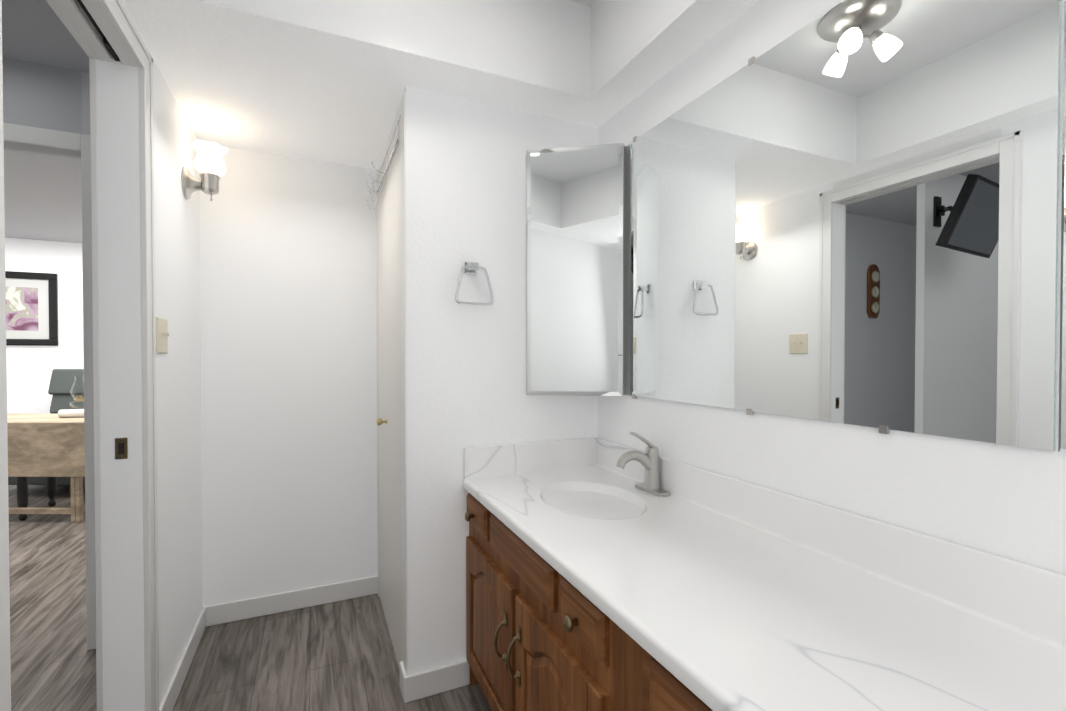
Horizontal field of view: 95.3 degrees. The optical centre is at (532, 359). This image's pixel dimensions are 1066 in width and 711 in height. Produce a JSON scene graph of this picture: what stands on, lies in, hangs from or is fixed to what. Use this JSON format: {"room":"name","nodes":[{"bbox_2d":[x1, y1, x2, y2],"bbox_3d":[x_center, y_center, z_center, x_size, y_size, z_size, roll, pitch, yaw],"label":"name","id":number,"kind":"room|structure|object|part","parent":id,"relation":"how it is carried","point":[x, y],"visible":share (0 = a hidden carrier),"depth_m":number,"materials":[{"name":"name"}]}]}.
{"room":"bathroom","nodes":[
{"label":"bathroom","id":0,"kind":"room"},
{"bbox_2d":[5,238,83,413],"bbox_3d":[-3.939,-0.033,5.401,5.300,2.350,0.100,0,1,-24],"label":"wall","id":1,"kind":"structure","parent":0,"point":[29,370],"depth_m":4.90,"materials":[{"name":"white paint"}]},
{"bbox_2d":[5,271,58,345],"bbox_3d":[-5.094,-0.506,4.800,0.605,0.728,0.033,0,1,-24],"label":"picture frame","id":2,"kind":"object","parent":1,"relation":"attached to","point":[32,317],"visible":1,"depth_m":4.84,"materials":[{"name":"black paint"}]},
{"bbox_2d":[2,0,88,242],"bbox_3d":[-3.231,-1.310,1.591,3.471,0.300,7.800,0,1,-24],"label":"ceiling","id":3,"kind":"structure","parent":0,"point":[43,197],"depth_m":2.99,"materials":[{"name":"grey paint"}]},
{"bbox_2d":[52,0,112,62],"bbox_3d":[-1.055,-1.118,1.034,0.037,0.570,0.708,0,1,-24],"label":"door frame","id":4,"kind":"structure","parent":0,"point":[75,17],"depth_m":1.23,"materials":[{"name":"white wood"}]},
{"bbox_2d":[81,0,202,710],"bbox_3d":[-1.195,-0.108,1.428,0.095,2.600,1.518,0,1,-24],"label":"wall","id":5,"kind":"structure","parent":0,"point":[178,408],"depth_m":1.40,"materials":[{"name":"white paint"}]},
{"bbox_2d":[46,0,102,710],"bbox_3d":[-1.080,0.149,1.039,0.019,2.095,0.838,0,1,-24],"label":"door frame","id":6,"kind":"structure","parent":5,"relation":"attached to","point":[96,383],"depth_m":1.36,"materials":[{"name":"white wood"}]},
{"bbox_2d":[0,0,158,710],"bbox_3d":[-0.977,0.149,1.085,0.019,2.095,0.838,0,1,-24],"label":"door frame","id":7,"kind":"structure","parent":5,"relation":"attached to","point":[116,12],"depth_m":1.41,"materials":[{"name":"white wood"}]},
{"bbox_2d":[115,438,127,458],"bbox_3d":[-1.173,0.252,1.384,0.028,0.060,0.003,0,1,-24],"label":"strike plate","id":8,"kind":"object","parent":5,"relation":"attached to","point":[121,448],"visible":1,"depth_m":1.38,"materials":[{"name":"brown metal"}]},
{"bbox_2d":[156,317,168,353],"bbox_3d":[-1.205,-0.078,1.587,0.016,0.115,0.115,0,1,-24],"label":"light switch","id":9,"kind":"object","parent":5,"relation":"attached to","point":[162,334],"visible":1,"depth_m":1.57,"materials":[{"name":"beige plastic"}]},
{"bbox_2d":[159,606,205,710],"bbox_3d":[-1.306,1.142,1.820,0.012,0.090,0.741,0,1,-24],"label":"baseboard","id":10,"kind":"structure","parent":5,"relation":"attached to","point":[170,697],"depth_m":1.80,"materials":[{"name":"white wood"}]},
{"bbox_2d":[182,140,228,200],"bbox_3d":[-1.290,-0.737,1.928,0.147,0.214,0.129,0,1,-24],"label":"sconce","id":11,"kind":"object","parent":5,"relation":"attached to","point":[208,183],"depth_m":1.89,"materials":[{"name":"white glass"}]},
{"bbox_3d":[-1.283,-0.789,1.931,0.132,0.110,0.129,0,1,-24],"label":"sconce shade","id":12,"kind":"part","parent":11,"relation":"part of","materials":[{"name":"white glass"}]},
{"bbox_2d":[2,57,377,606],"bbox_3d":[-1.323,-0.119,2.258,2.686,2.600,0.100,0,1,-24],"label":"wall","id":13,"kind":"structure","parent":0,"point":[288,297],"depth_m":2.27,"materials":[{"name":"white paint"}]},
{"bbox_2d":[206,575,377,626],"bbox_3d":[-1.115,1.136,2.306,0.736,0.090,0.012,0,1,-24],"label":"baseboard","id":14,"kind":"structure","parent":13,"relation":"attached to","point":[227,612],"depth_m":2.29,"materials":[{"name":"white wood"}]},
{"bbox_2d":[8,482,491,710],"bbox_3d":[-2.397,1.210,1.998,5.300,0.050,7.800,0,1,-24],"label":"floor","id":15,"kind":"structure","parent":0,"point":[337,656],"depth_m":1.97,"materials":[{"name":"wood"}]},
{"bbox_2d":[8,369,83,494],"bbox_3d":[-4.294,0.620,4.505,0.860,1.062,0.898,0,1,1],"label":"chair","id":16,"kind":"object","parent":15,"relation":"on","point":[62,381],"visible":0.1,"depth_m":4.64,"materials":[{"name":"grey fabric"}]},
{"bbox_2d":[7,413,84,521],"bbox_3d":[-3.763,0.800,3.705,1.232,0.724,0.496,0,1,1],"label":"drop-leaf table","id":17,"kind":"object","parent":15,"relation":"on","point":[50,448],"visible":0.77,"depth_m":3.45,"materials":[{"name":"brown wood"}]},
{"bbox_2d":[58,409,83,417],"bbox_3d":[-3.495,0.407,3.705,0.185,0.060,0.060,0,1,-12],"label":"roll","id":18,"kind":"object","parent":17,"relation":"on","point":[71,413],"visible":0.67,"depth_m":3.68,"materials":[{"name":"white fabric"}]},
{"bbox_2d":[69,376,83,408],"bbox_3d":[-3.570,0.280,3.824,0.164,0.311,0.164,0,1,-24],"label":"oil lamp","id":19,"kind":"object","parent":17,"relation":"on","point":[80,398],"visible":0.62,"depth_m":3.81,"materials":[{"name":"clear glass"}]},
{"bbox_2d":[465,493,612,710],"bbox_3d":[0.222,0.830,1.414,0.567,0.724,1.046,0,1,-24],"label":"base cabinet","id":20,"kind":"object","parent":15,"relation":"on","point":[542,634],"depth_m":1.26,"materials":[{"name":"brown wood"}]},
{"bbox_2d":[463,437,1065,710],"bbox_3d":[0.553,0.453,0.672,0.572,0.237,2.665,0,1,-24],"label":"countertop","id":21,"kind":"structure","parent":20,"relation":"on","point":[713,591],"depth_m":0.90,"materials":[{"name":"stone"}]},
{"bbox_2d":[616,432,669,496],"bbox_3d":[0.344,0.334,1.591,0.166,0.201,0.155,0,1,-24],"label":"faucet","id":22,"kind":"object","parent":21,"relation":"on","point":[648,459],"visible":1,"depth_m":1.59,"materials":[{"name":"silver metal"}]},
{"bbox_2d":[613,622,712,710],"bbox_3d":[0.560,0.839,0.665,0.567,0.724,0.668,0,1,-24],"label":"base cabinet","id":23,"kind":"object","parent":15,"relation":"on","point":[640,682],"depth_m":0.84,"materials":[{"name":"brown wood"}]},
{"bbox_2d":[122,0,623,168],"bbox_3d":[-0.560,-1.183,1.971,1.520,0.465,1.025,0,1,-24],"label":"ceiling","id":24,"kind":"structure","parent":0,"point":[325,80],"depth_m":1.63,"materials":[{"name":"white paint"}]},
{"bbox_2d":[377,85,597,674],"bbox_3d":[-0.258,0.114,2.227,0.772,2.135,0.838,0,1,-24],"label":"wall","id":25,"kind":"structure","parent":0,"point":[466,180],"depth_m":1.76,"materials":[{"name":"white paint"}]},
{"bbox_2d":[376,118,402,669],"bbox_3d":[-0.638,0.147,2.072,0.047,2.050,0.718,0,1,-24],"label":"closet door","id":26,"kind":"structure","parent":25,"relation":"in","point":[389,421],"depth_m":2.01,"materials":[{"name":"white wood"}]},
{"bbox_2d":[364,121,398,209],"bbox_3d":[-0.651,-0.799,2.060,0.068,0.165,0.668,0,1,-24],"label":"hooks","id":27,"kind":"object","parent":26,"relation":"hanging from","point":[386,170],"visible":0.98,"depth_m":2.09,"materials":[{"name":"silver metal"}]},
{"bbox_2d":[376,91,407,674],"bbox_3d":[-0.610,0.128,2.061,0.006,2.112,0.825,0,1,-24],"label":"door frame","id":28,"kind":"structure","parent":25,"relation":"attached to","point":[401,113],"depth_m":1.71,"materials":[{"name":"white wood"}]},
{"bbox_2d":[399,661,405,696],"bbox_3d":[-0.462,1.143,1.734,0.016,0.090,0.085,0,1,-24],"label":"baseboard","id":29,"kind":"structure","parent":25,"relation":"attached to","point":[402,672],"depth_m":1.73,"materials":[{"name":"white wood"}]},
{"bbox_2d":[403,659,469,702],"bbox_3d":[-0.341,1.143,1.733,0.236,0.090,0.016,0,1,-24],"label":"baseboard","id":30,"kind":"structure","parent":25,"relation":"attached to","point":[432,681],"depth_m":1.72,"materials":[{"name":"white wood"}]},
{"bbox_2d":[454,262,494,305],"bbox_3d":[-0.216,-0.275,1.747,0.149,0.163,0.059,0,1,-24],"label":"towel ring","id":31,"kind":"object","parent":25,"relation":"attached to","point":[470,267],"visible":1,"depth_m":1.73,"materials":[{"name":"silver metal"}]},
{"bbox_2d":[570,0,595,7],"bbox_3d":[-0.098,-1.332,0.938,1.227,0.140,1.235,0,1,-24],"label":"ceiling","id":32,"kind":"structure","parent":0,"point":[588,3],"depth_m":1.73,"materials":[{"name":"white paint"}]},
{"bbox_2d":[590,0,758,106],"bbox_3d":[0.529,-1.173,1.223,0.150,0.465,1.235,0,1,-24],"label":"wall","id":33,"kind":"structure","parent":0,"point":[638,48],"depth_m":1.53,"materials":[{"name":"white paint"}]},
{"bbox_2d":[598,0,1065,575],"bbox_3d":[0.690,-0.105,1.185,0.100,2.600,3.710,0,1,-24],"label":"wall","id":34,"kind":"structure","parent":0,"point":[1002,500],"depth_m":1.08,"materials":[{"name":"white paint"}]},
{"bbox_2d":[623,144,624,394],"bbox_3d":[0.164,-0.332,1.833,0.318,0.928,0.210,0,1,-24],"label":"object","id":35,"kind":"object","parent":34,"relation":"attached to","point":[623,264],"visible":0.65,"depth_m":1.80,"materials":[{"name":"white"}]},
{"bbox_2d":[527,143,622,395],"bbox_3d":[0.154,-0.332,1.824,0.361,0.932,0.007,0,1,10],"label":"mirror","id":36,"kind":"object","parent":35,"relation":"attached to","point":[574,270],"visible":1,"depth_m":1.82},
{"bbox_2d":[624,0,1065,459],"bbox_3d":[0.479,-0.324,1.111,0.340,0.945,1.391,0,1,-24],"label":"mirror","id":37,"kind":"object","parent":34,"relation":"attached to","point":[845,211],"depth_m":1.01,"materials":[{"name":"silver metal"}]},
{"bbox_3d":[0.707,-0.317,0.573,0.007,0.932,0.378,0,1,31],"label":"mirror wing","id":38,"kind":"part","parent":37,"relation":"part of"},
{"bbox_3d":[-3.595,0.019,1.234,2.300,2.350,0.100,0,1,-24],"label":"wall","id":39,"kind":"structure","parent":0,"visible":0},
{"bbox_2d":[3,123,95,649],"bbox_3d":[-2.172,0.140,1.815,0.900,2.095,0.015,0,1,-24],"label":"door frame","id":40,"kind":"structure","parent":39,"relation":"attached to","point":[43,137],"depth_m":1.97,"materials":[{"name":"white wood"}]},
{"bbox_3d":[-1.027,-1.133,1.047,0.024,0.540,0.708,0,1,-24],"label":"wall","id":41,"kind":"structure","parent":0,"visible":0},
{"bbox_2d":[74,0,119,61],"bbox_3d":[-1.027,-0.850,1.050,0.020,0.025,0.704,0,1,-24],"label":"door track","id":42,"kind":"object","parent":41,"relation":"attached to","point":[90,19],"depth_m":1.25,"materials":[{"name":"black metal"}]}
]}

